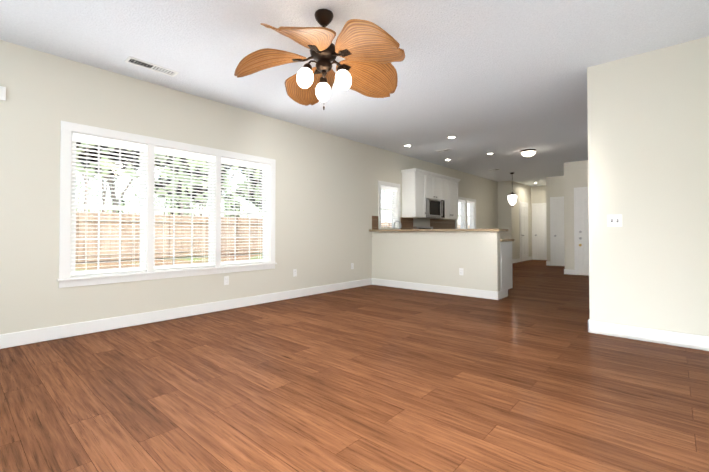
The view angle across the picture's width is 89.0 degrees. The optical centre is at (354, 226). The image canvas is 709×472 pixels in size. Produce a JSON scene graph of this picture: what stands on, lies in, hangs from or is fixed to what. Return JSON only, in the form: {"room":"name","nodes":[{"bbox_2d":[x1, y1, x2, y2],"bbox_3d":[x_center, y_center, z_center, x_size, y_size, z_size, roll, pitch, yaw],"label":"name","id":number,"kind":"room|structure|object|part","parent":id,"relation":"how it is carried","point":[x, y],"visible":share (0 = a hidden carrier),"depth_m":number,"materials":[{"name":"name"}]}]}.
{"room":"living room","nodes":[
{"label":"living room","id":0,"kind":"room"},
{"bbox_2d":[0,40,497,333],"bbox_3d":[1.151,-0.217,8.164,0.160,2.740,15.620,-1,-1,42],"label":"wall","id":1,"kind":"structure","parent":0,"point":[326,199],"depth_m":4.24,"materials":[{"name":"beige paint"}]},
{"bbox_2d":[0,86,5,100],"bbox_3d":[-3.150,-1.183,3.178,0.030,0.120,0.110,-1,-1,42],"label":"box","id":2,"kind":"object","parent":1,"relation":"attached to","point":[2,93],"visible":0.98,"depth_m":3.20,"materials":[{"name":"white"}]},
{"bbox_2d":[57,121,276,287],"bbox_3d":[-2.074,-0.204,4.491,0.201,1.627,2.555,-1,-1,42],"label":"living room window","id":3,"kind":"structure","parent":1,"relation":"in","point":[147,148],"depth_m":4.13,"materials":[{"name":"white plastic"}]},
{"bbox_3d":[-2.107,-0.205,4.520,0.030,1.335,2.235,-1,-1,42],"label":"glass","id":4,"kind":"part","parent":3,"relation":"part of","materials":[{"name":"clear glass"}]},
{"bbox_2d":[0,278,371,348],"bbox_3d":[-1.808,1.038,4.674,0.014,0.125,6.500,-1,-1,42],"label":"baseboard","id":5,"kind":"structure","parent":1,"relation":"attached to","point":[13,339],"depth_m":4.10,"materials":[{"name":"white wood"}]},
{"bbox_2d":[224,276,228,284],"bbox_3d":[-1.704,0.717,4.800,0.007,0.114,0.070,-1,-1,42],"label":"outlet","id":6,"kind":"object","parent":1,"relation":"attached to","point":[226,280],"visible":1,"depth_m":4.80,"materials":[{"name":"white plastic"}]},
{"bbox_2d":[293,269,296,276],"bbox_3d":[-0.935,0.725,5.669,0.007,0.114,0.070,-1,-1,42],"label":"outlet","id":7,"kind":"object","parent":1,"relation":"attached to","point":[294,272],"visible":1,"depth_m":5.66,"materials":[{"name":"white plastic"}]},
{"bbox_2d":[378,180,400,228],"bbox_3d":[0.680,-0.380,7.622,0.177,1.100,0.770,-1,-1,42],"label":"kitchen window","id":8,"kind":"structure","parent":1,"relation":"in","point":[394,199],"depth_m":7.66,"materials":[{"name":"white"}]},
{"bbox_2d":[372,216,454,231],"bbox_3d":[1.539,0.020,8.471,0.008,0.435,3.600,-1,-1,42],"label":"tile backsplash","id":9,"kind":"structure","parent":1,"relation":"attached to","point":[406,223],"depth_m":8.90,"materials":[{"name":"brown tile"}]},
{"bbox_2d":[401,168,428,217],"bbox_3d":[1.338,-0.705,8.001,0.343,1.008,0.512,-1,-1,42],"label":"upper cabinet","id":10,"kind":"object","parent":1,"relation":"attached to","point":[419,186],"depth_m":7.84,"materials":[{"name":"white wood"}]},
{"bbox_2d":[429,172,444,199],"bbox_3d":[1.720,-0.918,8.436,0.343,0.570,0.765,-1,-1,42],"label":"upper cabinet","id":11,"kind":"object","parent":1,"relation":"attached to","point":[436,183],"depth_m":8.41,"materials":[{"name":"white wood"}]},
{"bbox_2d":[426,198,444,217],"bbox_3d":[1.760,-0.422,8.393,0.448,0.414,0.749,-1,-1,42],"label":"microwave","id":12,"kind":"object","parent":11,"relation":"attached to","point":[435,208],"visible":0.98,"depth_m":8.24,"materials":[{"name":"silver metal"}]},
{"bbox_2d":[430,176,459,219],"bbox_3d":[2.237,-0.690,9.015,0.343,1.008,0.917,-1,-1,42],"label":"upper cabinet","id":13,"kind":"object","parent":1,"relation":"attached to","point":[451,186],"depth_m":8.95,"materials":[{"name":"white wood"}]},
{"bbox_2d":[456,197,475,231],"bbox_3d":[3.154,-0.307,10.413,0.177,1.040,1.350,-1,-1,42],"label":"window","id":14,"kind":"structure","parent":1,"relation":"in","point":[463,215],"depth_m":10.41,"materials":[{"name":"white glass"}]},
{"bbox_2d":[0,260,708,471],"bbox_3d":[3.027,1.151,6.401,5.280,0.050,15.740,-1,-1,42],"label":"floor","id":15,"kind":"structure","parent":0,"point":[529,373],"depth_m":2.33,"materials":[{"name":"brown wood"}]},
{"bbox_2d":[413,226,432,231],"bbox_3d":[1.851,0.575,8.300,0.687,1.160,0.760,-1,-1,42],"label":"range","id":16,"kind":"object","parent":15,"relation":"on","point":[416,227],"visible":0.15,"depth_m":8.40,"materials":[{"name":"silver metal"}]},
{"bbox_2d":[500,241,512,290],"bbox_3d":[1.764,0.688,6.406,1.832,0.878,0.577,-1,-1,42],"label":"base cabinet","id":17,"kind":"object","parent":15,"relation":"on","point":[506,281],"depth_m":5.78,"materials":[{"name":"white wood"}]},
{"bbox_2d":[0,0,708,186],"bbox_3d":[3.027,-1.638,6.444,5.280,0.050,15.740,-1,-1,42],"label":"ceiling","id":18,"kind":"structure","parent":0,"point":[504,82],"depth_m":3.47,"materials":[{"name":"white paint"}]},
{"bbox_2d":[124,56,178,76],"bbox_3d":[-2.090,-1.648,3.736,0.150,0.013,0.470,-1,-1,42],"label":"ceiling vent","id":19,"kind":"object","parent":18,"relation":"in","point":[149,66],"visible":1,"depth_m":3.72,"materials":[{"name":"white metal"}]},
{"bbox_2d":[234,9,404,109],"bbox_3d":[-0.202,-1.288,2.808,1.320,0.759,1.345,-1,-1,42],"label":"ceiling fan","id":20,"kind":"object","parent":18,"relation":"hanging from","point":[369,51],"visible":1,"depth_m":2.73,"materials":[{"name":"brown wood"}]},
{"bbox_3d":[-0.678,-1.276,2.819,0.511,0.204,0.478,-1,-1,42],"label":"blade","id":21,"kind":"part","parent":20,"relation":"part of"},
{"bbox_3d":[-0.354,-1.282,2.411,0.458,0.204,0.550,-1,-1,42],"label":"blade","id":22,"kind":"part","parent":20,"relation":"part of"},
{"bbox_3d":[-0.413,-1.315,2.822,0.146,0.049,0.138,-1,-1,42],"label":"arm","id":23,"kind":"part","parent":20,"relation":"part of"},
{"bbox_3d":[-0.373,-1.121,2.722,0.125,0.153,0.127,-1,-1,42],"label":"lamp shade","id":24,"kind":"part","parent":20,"relation":"part of","materials":[{"name":"white glass"}]},
{"bbox_3d":[-0.363,-1.270,3.231,0.517,0.204,0.488,-1,-1,42],"label":"blade","id":25,"kind":"part","parent":20,"relation":"part of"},
{"bbox_3d":[-0.284,-1.317,2.660,0.103,0.049,0.164,-1,-1,42],"label":"arm","id":26,"kind":"part","parent":20,"relation":"part of"},
{"bbox_3d":[-0.260,-1.117,2.989,0.127,0.153,0.127,-1,-1,42],"label":"lamp shade","id":27,"kind":"part","parent":20,"relation":"part of","materials":[{"name":"white glass"}]},
{"bbox_3d":[-0.239,-1.288,2.825,0.224,0.759,0.224,-1,-1,42],"label":"motor","id":28,"kind":"part","parent":20,"relation":"part of","materials":[{"name":"brown metal"}]},
{"bbox_3d":[-0.100,-1.313,2.920,0.074,0.049,0.166,-1,-1,42],"label":"arm","id":29,"kind":"part","parent":20,"relation":"part of"},
{"bbox_3d":[-0.101,-1.316,2.734,0.166,0.049,0.068,-1,-1,42],"label":"arm","id":30,"kind":"part","parent":20,"relation":"part of"},
{"bbox_3d":[-0.085,-1.121,2.757,0.127,0.153,0.126,-1,-1,42],"label":"lamp shade","id":31,"kind":"part","parent":20,"relation":"part of","materials":[{"name":"white glass"}]},
{"bbox_3d":[0.089,-1.272,3.076,0.480,0.204,0.557,-1,-1,42],"label":"blade","id":32,"kind":"part","parent":20,"relation":"part of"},
{"bbox_3d":[0.110,-1.280,2.593,0.569,0.204,0.471,-1,-1,42],"label":"blade","id":33,"kind":"part","parent":20,"relation":"part of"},
{"bbox_2d":[508,172,516,206],"bbox_3d":[4.538,-1.055,10.373,0.244,0.994,0.244,-1,-1,42],"label":"pendant lamp","id":34,"kind":"object","parent":18,"relation":"hanging from","point":[512,197],"visible":1,"depth_m":10.29,"materials":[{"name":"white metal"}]},
{"bbox_3d":[4.538,-0.759,10.369,0.244,0.292,0.244,-1,-1,42],"label":"glass","id":35,"kind":"part","parent":34,"relation":"part of","materials":[{"name":"white glass"}]},
{"bbox_2d":[520,149,536,157],"bbox_3d":[3.647,-1.517,7.563,0.310,0.156,0.310,-1,-1,42],"label":"flush-mount ceiling light","id":36,"kind":"object","parent":18,"relation":"attached to","point":[528,153],"visible":1,"depth_m":7.47,"materials":[{"name":"white glass"}]},
{"bbox_3d":[3.647,-1.516,7.563,0.276,0.096,0.276,-1,-1,42],"label":"glass","id":37,"kind":"part","parent":36,"relation":"part of","materials":[{"name":"white glass"}]},
{"bbox_2d":[372,231,499,291],"bbox_3d":[1.299,0.606,6.351,2.450,1.040,0.120,-1,-1,42],"label":"wall","id":38,"kind":"structure","parent":0,"point":[437,258],"depth_m":6.13,"materials":[{"name":"beige paint"}]},
{"bbox_2d":[372,278,497,299],"bbox_3d":[1.260,1.062,6.289,2.464,0.125,0.014,-1,-1,42],"label":"baseboard","id":39,"kind":"structure","parent":38,"relation":"attached to","point":[477,293],"depth_m":6.13,"materials":[{"name":"white wood"}]},
{"bbox_2d":[369,229,508,231],"bbox_3d":[1.353,0.064,6.365,2.517,0.040,0.400,-1,-1,42],"label":"bar","id":40,"kind":"object","parent":38,"relation":"on","point":[394,230],"visible":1,"depth_m":6.20,"materials":[{"name":"brown stone"}]},
{"bbox_2d":[497,288,507,299],"bbox_3d":[2.316,1.052,5.634,0.014,0.125,0.434,-1,-1,42],"label":"baseboard","id":41,"kind":"structure","parent":38,"relation":"attached to","point":[502,294],"depth_m":5.61,"materials":[{"name":"white wood"}]},
{"bbox_2d":[512,181,530,261],"bbox_3d":[5.912,-0.146,12.830,0.120,2.740,2.080,-1,-1,42],"label":"wall","id":42,"kind":"structure","parent":0,"point":[522,191],"depth_m":12.49,"materials":[{"name":"beige paint"}]},
{"bbox_2d":[512,258,519,262],"bbox_3d":[5.460,1.153,12.199,0.014,0.125,0.834,-1,-1,42],"label":"baseboard","id":43,"kind":"structure","parent":42,"relation":"attached to","point":[515,260],"depth_m":12.14,"materials":[{"name":"white wood"}]},
{"bbox_2d":[519,201,528,261],"bbox_3d":[6.058,0.172,12.883,0.018,2.106,0.952,-1,-1,42],"label":"door frame","id":44,"kind":"structure","parent":42,"relation":"attached to","point":[520,202],"depth_m":12.56,"materials":[{"name":"white wood"}]},
{"bbox_2d":[521,204,527,260],"bbox_3d":[6.090,0.204,12.854,0.107,2.018,0.800,-1,-1,42],"label":"door","id":45,"kind":"structure","parent":42,"relation":"in","point":[524,232],"depth_m":12.83,"materials":[{"name":"white wood"}]},
{"bbox_2d":[497,176,563,265],"bbox_3d":[5.853,-0.167,11.414,2.570,2.740,0.120,-1,-1,42],"label":"wall","id":46,"kind":"structure","parent":0,"point":[505,210],"depth_m":11.96,"materials":[{"name":"beige paint"}]},
{"bbox_2d":[550,196,563,265],"bbox_3d":[6.386,0.139,10.842,0.902,2.111,0.018,-1,-1,42],"label":"door frame","id":47,"kind":"structure","parent":46,"relation":"attached to","point":[551,228],"depth_m":11.11,"materials":[{"name":"white wood"}]},
{"bbox_2d":[553,199,564,265],"bbox_3d":[6.357,0.173,10.809,0.740,2.018,0.107,-1,-1,42],"label":"hall door","id":48,"kind":"structure","parent":46,"relation":"in","point":[558,236],"depth_m":10.97,"materials":[{"name":"white wood"}]},
{"bbox_2d":[531,186,545,255],"bbox_3d":[6.956,-0.137,13.375,1.620,2.740,0.120,-1,-1,42],"label":"wall","id":49,"kind":"structure","parent":0,"point":[538,194],"depth_m":13.44,"materials":[{"name":"beige paint"}]},
{"bbox_2d":[532,203,545,259],"bbox_3d":[7.006,0.178,13.231,0.912,2.106,0.018,-1,-1,42],"label":"door frame","id":50,"kind":"structure","parent":49,"relation":"attached to","point":[533,204],"depth_m":13.50,"materials":[{"name":"white wood"}]},
{"bbox_2d":[534,205,546,259],"bbox_3d":[6.977,0.209,13.198,0.760,2.018,0.107,-1,-1,42],"label":"door","id":51,"kind":"structure","parent":49,"relation":"in","point":[540,241],"depth_m":13.33,"materials":[{"name":"white wood"}]},
{"bbox_2d":[564,160,588,275],"bbox_3d":[6.154,-0.218,8.074,2.550,2.740,0.120,-1,-1,42],"label":"wall","id":52,"kind":"structure","parent":0,"point":[575,174],"depth_m":8.78,"materials":[{"name":"beige paint"}]},
{"bbox_2d":[564,269,574,274],"bbox_3d":[5.229,1.100,8.784,0.226,0.125,0.014,-1,-1,42],"label":"baseboard","id":53,"kind":"structure","parent":52,"relation":"attached to","point":[569,271],"depth_m":8.77,"materials":[{"name":"white wood"}]},
{"bbox_2d":[574,187,587,274],"bbox_3d":[5.703,0.103,8.375,1.042,2.106,0.018,-1,-1,42],"label":"door frame","id":54,"kind":"structure","parent":52,"relation":"attached to","point":[575,229],"depth_m":8.69,"materials":[{"name":"white wood"}]},
{"bbox_2d":[577,189,588,274],"bbox_3d":[5.698,0.130,8.368,0.910,2.028,0.035,-1,-1,42],"label":"front door","id":55,"kind":"structure","parent":52,"relation":"in","point":[583,227],"depth_m":8.58,"materials":[{"name":"white wood"}]},
{"bbox_2d":[587,36,708,335],"bbox_3d":[2.904,-0.290,3.380,1.190,2.740,0.120,-1,-1,42],"label":"wall","id":56,"kind":"structure","parent":0,"point":[648,146],"depth_m":3.40,"materials":[{"name":"beige paint"}]},
{"bbox_2d":[607,214,621,226],"bbox_3d":[2.577,-0.060,3.573,0.120,0.120,0.016,-1,-1,42],"label":"light switch","id":57,"kind":"object","parent":56,"relation":"attached to","point":[614,220],"visible":1,"depth_m":3.58,"materials":[{"name":"white plastic"}]},
{"bbox_2d":[588,320,708,350],"bbox_3d":[2.854,1.017,3.314,1.204,0.125,0.014,-1,-1,42],"label":"baseboard","id":58,"kind":"structure","parent":56,"relation":"attached to","point":[693,341],"depth_m":3.37,"materials":[{"name":"white wood"}]},
{"label":"outside","id":59,"kind":"structure","parent":0,"visible":0},
{"bbox_2d":[75,240,261,270],"bbox_3d":[-22.949,1.679,33.747,69.800,0.630,100.000,-1,-1,42],"label":"lawn","id":60,"kind":"structure","parent":59,"point":[226,257],"depth_m":11.30,"materials":[{"name":"green plant"}]},
{"bbox_2d":[81,174,88,211],"bbox_3d":[-22.606,-7.830,29.018,13.552,18.229,10.204,-1,-1,42],"label":"tree","id":61,"kind":"object","parent":60,"relation":"on","point":[86,198],"depth_m":29.52,"materials":[{"name":"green plant"}]},
{"bbox_2d":[101,174,109,217],"bbox_3d":[-26.047,-6.365,37.660,12.123,15.568,11.707,-1,-1,42],"label":"tree","id":62,"kind":"object","parent":60,"relation":"on","point":[104,193],"depth_m":37.53,"materials":[{"name":"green plant"}]},
{"bbox_2d":[76,142,138,177],"bbox_3d":[-9.892,-2.207,11.541,7.127,6.449,5.646,-1,-1,42],"label":"tree","id":63,"kind":"object","parent":60,"relation":"on","point":[110,166],"depth_m":10.51,"materials":[{"name":"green plant"}]},
{"bbox_2d":[76,142,198,212],"bbox_3d":[-8.207,-2.407,12.457,6.614,6.880,6.002,-1,-1,42],"label":"tree","id":64,"kind":"object","parent":60,"relation":"on","point":[109,181],"depth_m":12.14,"materials":[{"name":"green plant"}]},
{"bbox_2d":[155,160,241,240],"bbox_3d":[-7.862,-1.382,17.638,4.229,4.984,3.974,-1,-1,42],"label":"tree","id":65,"kind":"object","parent":60,"relation":"on","point":[177,187],"depth_m":16.99,"materials":[{"name":"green plant"}]},
{"bbox_2d":[207,164,261,194],"bbox_3d":[-4.133,-2.458,17.985,5.396,7.148,6.593,-1,-1,42],"label":"tree","id":66,"kind":"object","parent":60,"relation":"on","point":[246,171],"depth_m":17.15,"materials":[{"name":"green plant"}]},
{"bbox_2d":[236,173,261,209],"bbox_3d":[-4.677,-1.193,21.130,3.807,4.713,5.031,-1,-1,42],"label":"tree","id":67,"kind":"object","parent":60,"relation":"on","point":[251,191],"depth_m":19.75,"materials":[{"name":"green plant"}]},
{"bbox_2d":[76,211,469,261],"bbox_3d":[-3.307,0.342,15.018,0.113,1.432,62.070,-1,-1,42],"label":"fence","id":68,"kind":"object","parent":60,"relation":"on","point":[227,245],"depth_m":11.75,"materials":[{"name":"brown wood"}]},
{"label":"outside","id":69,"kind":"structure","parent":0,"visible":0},
{"bbox_2d":[76,174,262,229],"bbox_3d":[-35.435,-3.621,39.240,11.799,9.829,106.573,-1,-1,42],"label":"tree","id":70,"kind":"object","parent":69,"point":[163,196],"depth_m":50.83,"materials":[{"name":"green plant"}]}
]}

